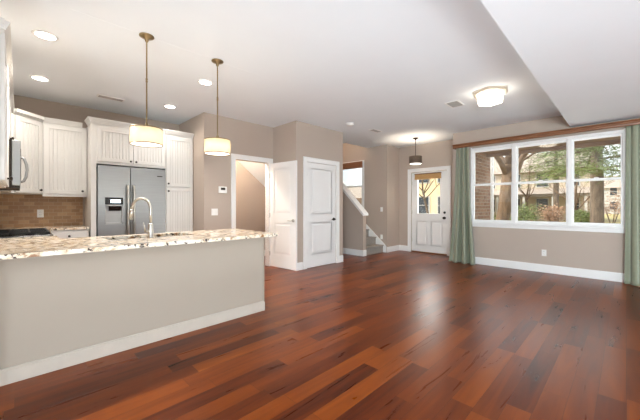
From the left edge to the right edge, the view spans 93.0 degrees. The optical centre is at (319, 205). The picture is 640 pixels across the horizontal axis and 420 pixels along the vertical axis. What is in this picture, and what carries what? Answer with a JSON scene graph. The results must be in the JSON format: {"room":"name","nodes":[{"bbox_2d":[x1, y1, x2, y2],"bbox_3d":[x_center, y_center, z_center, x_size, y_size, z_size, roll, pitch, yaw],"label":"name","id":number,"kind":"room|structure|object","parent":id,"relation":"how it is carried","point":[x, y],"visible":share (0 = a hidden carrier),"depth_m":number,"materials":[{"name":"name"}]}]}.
{"room":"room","nodes":[
{"label":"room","id":0,"kind":"room"},
{"bbox_2d":[0,95,264,249],"bbox_3d":[-2.465,-0.190,6.215,6.310,2.760,0.162,0,0,-45],"label":"wall","id":1,"kind":"structure","parent":0,"point":[16,210],"depth_m":4.71,"materials":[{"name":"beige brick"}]},
{"bbox_2d":[0,108,43,194],"bbox_3d":[-4.097,-0.703,4.045,0.627,1.075,0.637,0,0,-45],"label":"upper cabinet","id":2,"kind":"object","parent":1,"relation":"attached to","point":[26,127],"visible":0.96,"depth_m":4.06,"materials":[{"name":"white paint"}]},
{"bbox_2d":[37,210,43,216],"bbox_3d":[-4.109,0.110,4.464,0.072,0.116,0.010,0,0,-45],"label":"wall outlet","id":3,"kind":"object","parent":1,"relation":"attached to","point":[40,213],"visible":1,"depth_m":4.46,"materials":[{"name":"white plastic"}]},
{"bbox_2d":[41,117,86,196],"bbox_3d":[-3.800,-0.688,4.521,0.499,1.105,0.378,0,0,-45],"label":"upper cabinet","id":4,"kind":"object","parent":1,"relation":"attached to","point":[64,141],"visible":0.99,"depth_m":4.41,"materials":[{"name":"white paint"}]},
{"bbox_2d":[179,114,200,230],"bbox_3d":[-2.384,-0.190,5.614,0.120,2.760,1.130,0,0,-45],"label":"wall","id":5,"kind":"structure","parent":0,"point":[193,125],"depth_m":5.30,"materials":[{"name":"beige paint"}]},
{"bbox_2d":[201,112,272,261],"bbox_3d":[-1.482,-0.190,5.628,1.420,2.760,0.120,0,0,-45],"label":"wall","id":6,"kind":"structure","parent":0,"point":[247,138],"depth_m":5.33,"materials":[{"name":"beige paint"}]},
{"bbox_2d":[211,209,217,214],"bbox_3d":[-1.807,0.103,5.214,0.116,0.116,0.010,0,0,-45],"label":"light switch","id":7,"kind":"object","parent":6,"relation":"attached to","point":[213,211],"visible":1,"depth_m":5.21,"materials":[{"name":"white plastic"}]},
{"bbox_2d":[218,186,226,192],"bbox_3d":[-1.699,-0.282,5.307,0.150,0.115,0.030,0,0,-45],"label":"thermostat","id":8,"kind":"object","parent":6,"relation":"attached to","point":[221,189],"visible":1,"depth_m":5.29,"materials":[{"name":"white plastic"}]},
{"bbox_2d":[237,160,264,185],"bbox_3d":[-1.276,-0.777,6.610,2.095,1.584,0.965,0,0,-45],"label":"ceiling","id":9,"kind":"structure","parent":6,"relation":"attached to","point":[257,170],"depth_m":6.73,"materials":[{"name":"white paint"}]},
{"bbox_2d":[231,153,272,265],"bbox_3d":[-1.306,0.125,5.787,0.906,2.130,0.142,0,0,-45],"label":"trim","id":10,"kind":"structure","parent":6,"relation":"attached to","point":[234,157],"depth_m":5.88,"materials":[{"name":"white paint"}]},
{"bbox_2d":[269,160,296,269],"bbox_3d":[-0.731,0.173,5.779,0.726,2.018,0.101,0,0,39],"label":"door","id":11,"kind":"structure","parent":6,"relation":"in","point":[282,175],"depth_m":5.77,"materials":[{"name":"white paint"}]},
{"bbox_2d":[0,0,561,147],"bbox_3d":[-0.739,-1.695,4.175,10.030,0.250,5.630,0,0,-45],"label":"ceiling","id":12,"kind":"structure","parent":0,"point":[391,67],"depth_m":3.37,"materials":[{"name":"white paint"}]},
{"bbox_2d":[29,75,49,81],"bbox_3d":[-3.438,-1.565,3.731,0.190,0.010,0.190,0,0,-45],"label":"recessed light","id":13,"kind":"object","parent":12,"relation":"in","point":[36,77],"visible":1,"depth_m":3.73,"materials":[{"name":"white paint"}]},
{"bbox_2d":[31,29,58,41],"bbox_3d":[-2.526,-1.565,2.796,0.190,0.010,0.190,0,0,-45],"label":"recessed light","id":14,"kind":"object","parent":12,"relation":"in","point":[41,34],"visible":1,"depth_m":2.79,"materials":[{"name":"white paint"}]},
{"bbox_2d":[96,94,124,101],"bbox_3d":[-3.036,-1.565,4.411,0.330,0.009,0.130,0,0,-45],"label":"ceiling vent","id":15,"kind":"object","parent":12,"relation":"in","point":[98,95],"visible":1,"depth_m":4.41,"materials":[{"name":"white metal"}]},
{"bbox_2d":[129,32,162,147],"bbox_3d":[-1.601,-1.067,2.806,0.271,1.007,0.271,0,0,-45],"label":"pendant light","id":16,"kind":"object","parent":12,"relation":"hanging from","point":[148,136],"visible":1,"depth_m":2.73,"materials":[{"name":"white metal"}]},
{"bbox_2d":[131,142,161,146],"bbox_3d":[-1.601,-0.571,2.806,0.256,0.003,0.256,0,0,-45],"label":"diffuser","id":17,"kind":"object","parent":16,"relation":"attached to","point":[140,144],"depth_m":2.81,"materials":[{"name":"white glass"}]},
{"bbox_2d":[163,104,176,108],"bbox_3d":[-2.364,-1.565,4.787,0.190,0.010,0.190,0,0,-45],"label":"recessed light","id":18,"kind":"object","parent":12,"relation":"in","point":[165,105],"visible":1,"depth_m":4.79,"materials":[{"name":"white paint"}]},
{"bbox_2d":[197,79,212,85],"bbox_3d":[-1.453,-1.565,3.854,0.190,0.010,0.190,0,0,-45],"label":"recessed light","id":19,"kind":"object","parent":12,"relation":"in","point":[205,82],"visible":1,"depth_m":3.85,"materials":[{"name":"white paint"}]},
{"bbox_2d":[204,58,230,155],"bbox_3d":[-1.111,-1.067,3.292,0.271,1.007,0.271,0,0,-45],"label":"pendant light","id":20,"kind":"object","parent":12,"relation":"hanging from","point":[214,146],"visible":1,"depth_m":3.22,"materials":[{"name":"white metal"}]},
{"bbox_2d":[206,152,228,154],"bbox_3d":[-1.111,-0.571,3.292,0.256,0.003,0.256,0,0,-45],"label":"diffuser","id":21,"kind":"object","parent":20,"relation":"attached to","point":[207,153],"depth_m":3.29,"materials":[{"name":"white glass"}]},
{"bbox_2d":[369,129,382,132],"bbox_3d":[1.151,-1.565,6.324,0.320,0.009,0.140,0,0,-45],"label":"ceiling vent","id":22,"kind":"object","parent":12,"relation":"in","point":[372,130],"visible":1,"depth_m":6.29,"materials":[{"name":"white metal"}]},
{"bbox_2d":[409,137,421,164],"bbox_3d":[2.208,-1.265,7.019,0.284,0.610,0.284,0,0,-45],"label":"pendant light","id":23,"kind":"object","parent":12,"relation":"hanging from","point":[417,159],"visible":1,"depth_m":6.92,"materials":[{"name":"brown metal"}]},
{"bbox_2d":[444,100,464,107],"bbox_3d":[2.071,-1.565,4.672,0.300,0.009,0.200,0,0,-45],"label":"ceiling vent","id":24,"kind":"object","parent":12,"relation":"in","point":[456,103],"visible":1,"depth_m":4.67,"materials":[{"name":"white metal"}]},
{"bbox_2d":[472,86,507,105],"bbox_3d":[2.337,-1.492,4.176,0.461,0.155,0.446,0,0,-45],"label":"flush ceiling light","id":25,"kind":"object","parent":12,"relation":"attached to","point":[490,95],"visible":1,"depth_m":4.07,"materials":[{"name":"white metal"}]},
{"bbox_2d":[273,121,342,262],"bbox_3d":[-0.689,-0.190,6.759,1.300,2.760,2.030,0,0,-45],"label":"wall","id":26,"kind":"structure","parent":0,"point":[294,140],"depth_m":5.85,"materials":[{"name":"beige paint"}]},
{"bbox_2d":[294,255,342,270],"bbox_3d":[-0.224,1.119,6.281,1.314,0.142,0.724,0,0,-45],"label":"baseboard","id":27,"kind":"structure","parent":26,"relation":"attached to","point":[299,266],"depth_m":5.63,"materials":[{"name":"white paint"}]},
{"bbox_2d":[307,162,335,267],"bbox_3d":[0.043,0.173,6.041,0.832,2.018,0.101,0,0,-45],"label":"door","id":28,"kind":"structure","parent":26,"relation":"in","point":[321,178],"depth_m":6.05,"materials":[{"name":"white paint"}]},
{"bbox_2d":[303,156,339,268],"bbox_3d":[0.048,0.130,6.045,1.008,2.120,0.022,0,0,-45],"label":"trim","id":29,"kind":"structure","parent":26,"relation":"attached to","point":[305,159],"depth_m":5.92,"materials":[{"name":"white paint"}]},
{"bbox_2d":[0,250,639,419],"bbox_3d":[0.764,1.290,2.659,10.030,0.200,9.900,0,0,-45],"label":"floor","id":30,"kind":"structure","parent":0,"point":[395,335],"depth_m":2.42,"materials":[{"name":"brown wood"}]},
{"bbox_2d":[0,228,52,237],"bbox_3d":[-3.162,0.714,3.152,0.697,0.912,0.750,0,0,-45],"label":"gas range","id":31,"kind":"object","parent":30,"relation":"on","point":[31,232],"visible":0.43,"depth_m":3.07,"materials":[{"name":"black metal"}]},
{"bbox_2d":[0,232,52,237],"bbox_3d":[-3.186,0.297,3.128,0.620,0.015,0.740,0,0,-45],"label":"cooktop","id":32,"kind":"object","parent":31,"relation":"in","point":[39,233],"depth_m":2.99,"materials":[{"name":"black glass"}]},
{"bbox_2d":[51,229,88,238],"bbox_3d":[-3.694,0.761,4.429,0.446,0.858,0.658,0,0,-45],"label":"base cabinet","id":33,"kind":"object","parent":30,"relation":"on","point":[77,233],"visible":0.18,"depth_m":4.24,"materials":[{"name":"white paint"}]},
{"bbox_2d":[84,116,165,236],"bbox_3d":[-3.165,-0.043,4.918,1.040,2.465,0.708,0,0,-45],"label":"tall cabinet","id":34,"kind":"object","parent":30,"relation":"on","point":[108,141],"visible":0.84,"depth_m":4.54,"materials":[{"name":"white paint"}]},
{"bbox_2d":[96,165,165,235],"bbox_3d":[-3.098,0.287,4.930,0.918,1.765,0.736,0,0,-45],"label":"refrigerator","id":35,"kind":"object","parent":30,"relation":"on","point":[117,187],"visible":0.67,"depth_m":4.65,"materials":[{"name":"silver metal"}]},
{"bbox_2d":[0,237,264,385],"bbox_3d":[-1.714,0.761,2.880,2.371,0.858,0.696,0,0,-45],"label":"base cabinet","id":36,"kind":"object","parent":30,"relation":"on","point":[57,312],"visible":0.91,"depth_m":2.46,"materials":[{"name":"paint"}]},
{"bbox_2d":[0,229,277,259],"bbox_3d":[-1.656,0.315,2.843,2.408,0.030,0.970,0,0,-45],"label":"countertop","id":37,"kind":"structure","parent":36,"relation":"on","point":[46,247],"depth_m":2.57,"materials":[{"name":"beige stone"}]},
{"bbox_2d":[129,197,154,237],"bbox_3d":[-1.687,0.108,2.876,0.273,0.384,0.116,0,0,32],"label":"faucet","id":38,"kind":"object","parent":37,"relation":"on","point":[150,230],"visible":0.98,"depth_m":2.84,"materials":[{"name":"silver metal"}]},
{"bbox_2d":[163,129,193,231],"bbox_3d":[-2.631,-0.043,5.447,0.457,2.465,0.710,0,0,-45],"label":"pantry cabinet","id":39,"kind":"object","parent":30,"relation":"on","point":[178,144],"visible":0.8,"depth_m":5.21,"materials":[{"name":"white paint"}]},
{"bbox_2d":[343,183,385,254],"bbox_3d":[0.300,-0.197,8.527,0.948,2.773,3.028,0,0,-45],"label":"staircase","id":40,"kind":"structure","parent":30,"relation":"on","point":[374,245],"depth_m":7.66,"materials":[{"name":"white wood"}]},
{"bbox_3d":[-2.763,0.761,2.725,0.663,0.858,0.400,0,0,-45],"label":"base cabinet","id":41,"kind":"object","parent":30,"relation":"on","visible":0},
{"bbox_2d":[0,236,59,241],"bbox_3d":[-2.770,0.315,2.717,0.648,0.030,0.410,0,0,-45],"label":"countertop","id":42,"kind":"structure","parent":41,"relation":"on","point":[37,237],"depth_m":2.80,"materials":[{"name":"beige stone"}]},
{"bbox_3d":[-3.653,0.761,3.630,0.673,0.858,0.580,0,0,-45],"label":"base cabinet","id":43,"kind":"object","parent":30,"relation":"on","visible":0},
{"bbox_2d":[0,225,88,231],"bbox_3d":[-3.723,0.315,3.998,1.098,0.030,1.230,0,0,-45],"label":"countertop","id":44,"kind":"structure","parent":43,"relation":"on","point":[67,227],"depth_m":4.24,"materials":[{"name":"beige stone"}]},
{"bbox_2d":[343,192,365,249],"bbox_3d":[-0.072,-0.315,8.368,0.120,3.010,3.214,0,0,-45],"label":"wall","id":45,"kind":"structure","parent":0,"point":[354,223],"depth_m":7.41,"materials":[{"name":"beige paint"}]},
{"bbox_2d":[343,248,365,255],"bbox_3d":[0.463,1.119,7.818,0.134,0.142,1.708,0,0,-45],"label":"baseboard","id":46,"kind":"structure","parent":45,"relation":"attached to","point":[345,250],"depth_m":7.35,"materials":[{"name":"white paint"}]},
{"bbox_2d":[343,143,389,251],"bbox_3d":[0.611,-1.260,8.992,0.150,4.900,3.290,0,0,-45],"label":"wall","id":47,"kind":"structure","parent":0,"point":[376,159],"depth_m":8.00,"materials":[{"name":"beige paint"}]},
{"bbox_2d":[343,161,362,169],"bbox_3d":[0.824,-1.135,8.597,0.065,0.180,0.910,0,0,-45],"label":"roman shade","id":48,"kind":"object","parent":47,"relation":"attached to","point":[352,165],"visible":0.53,"depth_m":8.47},
{"bbox_2d":[346,160,363,207],"bbox_3d":[0.847,-0.410,8.620,0.040,1.680,0.990,0,0,-45],"label":"trim","id":49,"kind":"structure","parent":47,"relation":"attached to","point":[361,160],"depth_m":8.30,"materials":[{"name":"white paint"}]},
{"bbox_2d":[390,145,398,245],"bbox_3d":[1.926,-0.190,8.085,0.440,2.760,0.150,0,0,-45],"label":"wall","id":50,"kind":"structure","parent":0,"point":[394,151],"depth_m":8.02,"materials":[{"name":"beige paint"}]},
{"bbox_2d":[399,140,452,250],"bbox_3d":[2.720,-0.190,7.703,0.150,2.760,1.810,0,0,-45],"label":"wall","id":51,"kind":"structure","parent":0,"point":[435,154],"depth_m":7.91,"materials":[{"name":"beige paint"}]},
{"bbox_2d":[414,172,441,179],"bbox_3d":[2.691,-0.749,7.603,0.058,0.147,0.690,0,0,-45],"label":"roman shade","id":52,"kind":"object","parent":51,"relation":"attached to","point":[435,175],"visible":1,"depth_m":7.57,"materials":[{"name":"brown wood"}]},
{"bbox_2d":[412,170,446,254],"bbox_3d":[2.735,0.164,7.635,0.184,2.048,0.944,0,0,-45],"label":"door","id":53,"kind":"structure","parent":51,"relation":"in","point":[429,230],"depth_m":7.59,"materials":[{"name":"white paint"}]},
{"bbox_2d":[408,165,450,255],"bbox_3d":[2.704,0.115,7.595,0.024,2.150,1.120,0,0,-45],"label":"trim","id":54,"kind":"structure","parent":51,"relation":"attached to","point":[448,168],"depth_m":7.33,"materials":[{"name":"white paint"}]},
{"bbox_2d":[475,152,489,219],"bbox_3d":[3.598,-0.135,6.946,1.209,3.350,0.200,0,0,-45],"label":"brick wall","id":55,"kind":"structure","parent":0,"point":[482,163],"depth_m":6.89,"materials":[{"name":"brown brick"}]},
{"bbox_2d":[453,116,638,272],"bbox_3d":[5.138,-0.190,4.426,0.150,2.760,6.250,0,0,-45],"label":"wall","id":56,"kind":"structure","parent":0,"point":[600,251],"depth_m":5.47,"materials":[{"name":"beige paint"}]},
{"bbox_2d":[449,147,474,264],"bbox_3d":[2.950,-0.029,6.331,0.211,2.431,0.534,0,0,-45],"label":"curtain","id":57,"kind":"object","parent":56,"relation":"hanging from","point":[462,250],"visible":0.99,"depth_m":6.35,"materials":[{"name":"green fabric"}]},
{"bbox_2d":[472,146,511,222],"bbox_3d":[3.464,-0.412,6.093,0.120,1.485,0.733,0,0,-45],"label":"window","id":58,"kind":"structure","parent":56,"relation":"in","point":[504,147],"depth_m":6.19,"materials":[{"name":"white paint"}]},
{"bbox_2d":[387,245,623,282],"bbox_3d":[4.653,1.119,5.218,0.604,0.142,7.760,0,0,-45],"label":"baseboard","id":59,"kind":"structure","parent":56,"relation":"attached to","point":[586,273],"depth_m":5.40,"materials":[{"name":"white paint"}]},
{"bbox_2d":[516,139,566,224],"bbox_3d":[4.024,-0.412,5.529,0.120,1.485,0.786,0,0,-45],"label":"window","id":60,"kind":"structure","parent":56,"relation":"in","point":[561,140],"depth_m":5.50,"materials":[{"name":"white paint"}]},
{"bbox_2d":[542,249,546,255],"bbox_3d":[4.015,0.840,5.445,0.010,0.116,0.072,0,0,-45],"label":"wall outlet","id":61,"kind":"object","parent":56,"relation":"attached to","point":[544,252],"visible":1,"depth_m":5.44,"materials":[{"name":"white plastic"}]},
{"bbox_2d":[452,118,639,149],"bbox_3d":[4.344,-1.258,5.011,0.153,0.087,4.200,0,0,-45],"label":"crown molding","id":62,"kind":"structure","parent":56,"relation":"attached to","point":[633,121],"depth_m":5.23,"materials":[{"name":"brown wood"}]},
{"bbox_2d":[471,128,625,232],"bbox_3d":[3.970,-0.390,5.548,0.170,1.630,2.350,0,0,-45],"label":"trim","id":63,"kind":"structure","parent":56,"relation":"attached to","point":[569,227],"depth_m":5.22,"materials":[{"name":"white paint"}]},
{"bbox_2d":[482,136,620,157],"bbox_3d":[5.607,-1.210,4.777,1.010,0.140,6.090,0,0,-45],"label":"trim","id":64,"kind":"structure","parent":56,"relation":"attached to","point":[610,140],"depth_m":6.12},
{"bbox_2d":[572,132,623,226],"bbox_3d":[4.549,-0.412,4.999,0.120,1.485,0.634,0,0,-45],"label":"window","id":65,"kind":"structure","parent":56,"relation":"in","point":[621,134],"depth_m":4.91,"materials":[{"name":"white paint"}]},
{"bbox_2d":[624,125,639,286],"bbox_3d":[4.929,-0.029,4.348,0.200,2.431,0.811,0,0,-45],"label":"curtain","id":66,"kind":"object","parent":56,"relation":"hanging from","point":[632,186],"visible":0.99,"depth_m":4.58,"materials":[{"name":"green fabric"}]},
{"bbox_2d":[480,0,639,126],"bbox_3d":[2.537,-1.580,0.452,9.440,0.480,4.270,0,0,-45],"label":"ceiling","id":67,"kind":"structure","parent":0,"point":[584,55],"depth_m":2.62,"materials":[{"name":"white paint"}]},
{"bbox_3d":[-3.344,-0.190,2.726,0.150,2.760,3.580,0,0,-45],"label":"wall","id":68,"kind":"structure","parent":0,"visible":0},
{"bbox_2d":[0,17,12,187],"bbox_3d":[-2.599,-0.703,2.329,0.346,1.075,1.183,0,0,-45],"label":"upper cabinet","id":69,"kind":"object","parent":68,"relation":"attached to","point":[6,69],"visible":1,"depth_m":2.05,"materials":[{"name":"white paint"}]},
{"bbox_2d":[0,97,13,192],"bbox_3d":[-3.774,-0.703,3.518,0.340,1.075,0.618,0,0,-45],"label":"upper cabinet","id":70,"kind":"object","parent":68,"relation":"attached to","point":[12,99],"visible":0.23,"depth_m":3.46,"materials":[{"name":"white paint"}]},
{"bbox_2d":[9,76,13,139],"bbox_3d":[-3.285,-0.938,3.025,0.340,0.604,0.762,0,0,-45],"label":"upper cabinet","id":71,"kind":"object","parent":68,"relation":"attached to","point":[11,90],"visible":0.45,"depth_m":3.08,"materials":[{"name":"white paint"}]},
{"bbox_2d":[0,139,28,190],"bbox_3d":[-3.251,-0.401,3.061,0.444,0.458,0.755,0,0,-45],"label":"microwave","id":72,"kind":"object","parent":71,"relation":"attached to","point":[15,157],"visible":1,"depth_m":2.89,"materials":[{"name":"silver metal"}]},
{"label":"outside","id":73,"kind":"structure","parent":0,"visible":0},
{"bbox_2d":[495,214,620,223],"bbox_3d":[41.578,1.640,62.344,133.160,0.200,150.000,0,0,-45],"label":"ground","id":74,"kind":"structure","parent":73,"point":[618,221],"depth_m":34.66,"materials":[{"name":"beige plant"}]},
{"bbox_2d":[348,187,361,204],"bbox_3d":[4.213,-0.510,40.000,16.800,4.100,6.000,0,0,10],"label":"house","id":75,"kind":"structure","parent":74,"relation":"on","point":[356,191],"depth_m":38.24,"materials":[{"name":"beige"}]},
{"bbox_2d":[419,178,439,213],"bbox_3d":[11.554,-2.740,30.000,7.800,8.560,9.000,0,0,25],"label":"house","id":76,"kind":"structure","parent":74,"relation":"on","point":[433,200],"depth_m":26.45,"materials":[{"name":"yellow"}]},
{"bbox_2d":[419,179,439,212],"bbox_3d":[5.007,-2.026,14.507,5.131,7.231,4.129,0,0,-7],"label":"bare tree","id":77,"kind":"object","parent":74,"relation":"on","point":[422,189],"visible":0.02,"depth_m":14.97,"materials":[{"name":"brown plant"}]},
{"bbox_2d":[490,157,493,219],"bbox_3d":[4.233,-0.065,7.520,0.160,3.210,0.160,0,0,-45],"label":"porch post","id":78,"kind":"object","parent":74,"relation":"on","point":[491,158],"visible":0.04,"depth_m":7.47,"materials":[{"name":"white paint"}]},
{"bbox_2d":[494,153,533,219],"bbox_3d":[6.711,-3.094,10.428,5.999,9.368,5.105,0,0,-39],"label":"bare tree","id":79,"kind":"object","parent":74,"relation":"on","point":[505,164],"visible":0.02,"depth_m":10.36,"materials":[{"name":"beige plant"}]},
{"bbox_2d":[494,213,534,220],"bbox_3d":[9.390,0.909,14.996,2.337,1.277,2.473,0,0,-45],"label":"shrub","id":80,"kind":"object","parent":74,"relation":"on","point":[522,217],"visible":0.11,"depth_m":14.53,"materials":[{"name":"green plant"}]},
{"bbox_2d":[495,156,547,220],"bbox_3d":[20.187,-2.462,30.431,5.388,8.105,5.490,0,0,19],"label":"bare tree","id":81,"kind":"object","parent":74,"relation":"on","point":[528,189],"visible":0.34,"depth_m":29.93,"materials":[{"name":"beige plant"}]},
{"bbox_2d":[494,151,590,220],"bbox_3d":[24.910,-2.340,35.321,10.930,7.760,10.800,0,0,-45],"label":"house","id":82,"kind":"structure","parent":74,"relation":"on","point":[540,195],"depth_m":32.18,"materials":[{"name":"beige"}]},
{"bbox_2d":[519,148,589,221],"bbox_3d":[19.400,-4.753,25.205,6.127,12.687,6.788,0,0,-3],"label":"pine tree","id":83,"kind":"object","parent":74,"relation":"on","point":[555,195],"visible":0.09,"depth_m":24.95,"materials":[{"name":"green plant"}]},
{"bbox_2d":[520,144,620,222],"bbox_3d":[12.263,-3.417,12.926,7.102,10.013,8.477,0,0,23],"label":"pine tree","id":84,"kind":"object","parent":74,"relation":"on","point":[595,168],"visible":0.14,"depth_m":12.83,"materials":[{"name":"green plant"}]},
{"bbox_2d":[531,153,614,210],"bbox_3d":[14.405,-0.853,17.281,3.230,4.886,3.138,0,0,7],"label":"bare tree","id":85,"kind":"object","parent":74,"relation":"on","point":[576,198],"visible":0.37,"depth_m":16.94,"materials":[{"name":"beige plant"}]},
{"bbox_2d":[564,208,589,222],"bbox_3d":[13.864,0.781,16.077,1.921,1.527,1.581,0,0,-45],"label":"shrub","id":86,"kind":"object","parent":74,"relation":"on","point":[578,216],"visible":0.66,"depth_m":15.91,"materials":[{"name":"green plant"}]},
{"bbox_2d":[604,176,620,213],"bbox_3d":[59.645,-2.240,60.000,9.000,7.560,9.800,0,0,-45],"label":"house","id":87,"kind":"structure","parent":74,"relation":"on","point":[616,185],"depth_m":58.24,"materials":[{"name":"white"}]},
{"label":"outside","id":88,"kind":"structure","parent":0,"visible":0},
{"bbox_3d":[7.903,1.530,28.958,6.000,0.020,150.000,0,0,-45],"label":"street","id":89,"kind":"object","parent":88,"visible":0},
{"bbox_2d":[518,202,549,220],"bbox_3d":[15.297,0.612,22.124,3.504,1.871,3.145,0,0,13],"label":"shrub","id":90,"kind":"object","parent":89,"relation":"on","point":[525,210],"visible":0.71,"depth_m":22.06,"materials":[{"name":"green plant"}]},
{"bbox_2d":[532,203,565,221],"bbox_3d":[15.275,0.668,19.941,2.412,1.754,2.278,0,0,-45],"label":"shrub","id":91,"kind":"object","parent":89,"relation":"on","point":[549,215],"visible":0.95,"depth_m":19.77,"materials":[{"name":"brown plant"}]},
{"bbox_2d":[578,188,620,222],"bbox_3d":[19.073,0.049,20.062,3.772,2.994,4.640,0,0,-27],"label":"shrub","id":92,"kind":"object","parent":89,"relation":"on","point":[609,196],"visible":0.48,"depth_m":19.79,"materials":[{"name":"green plant"}]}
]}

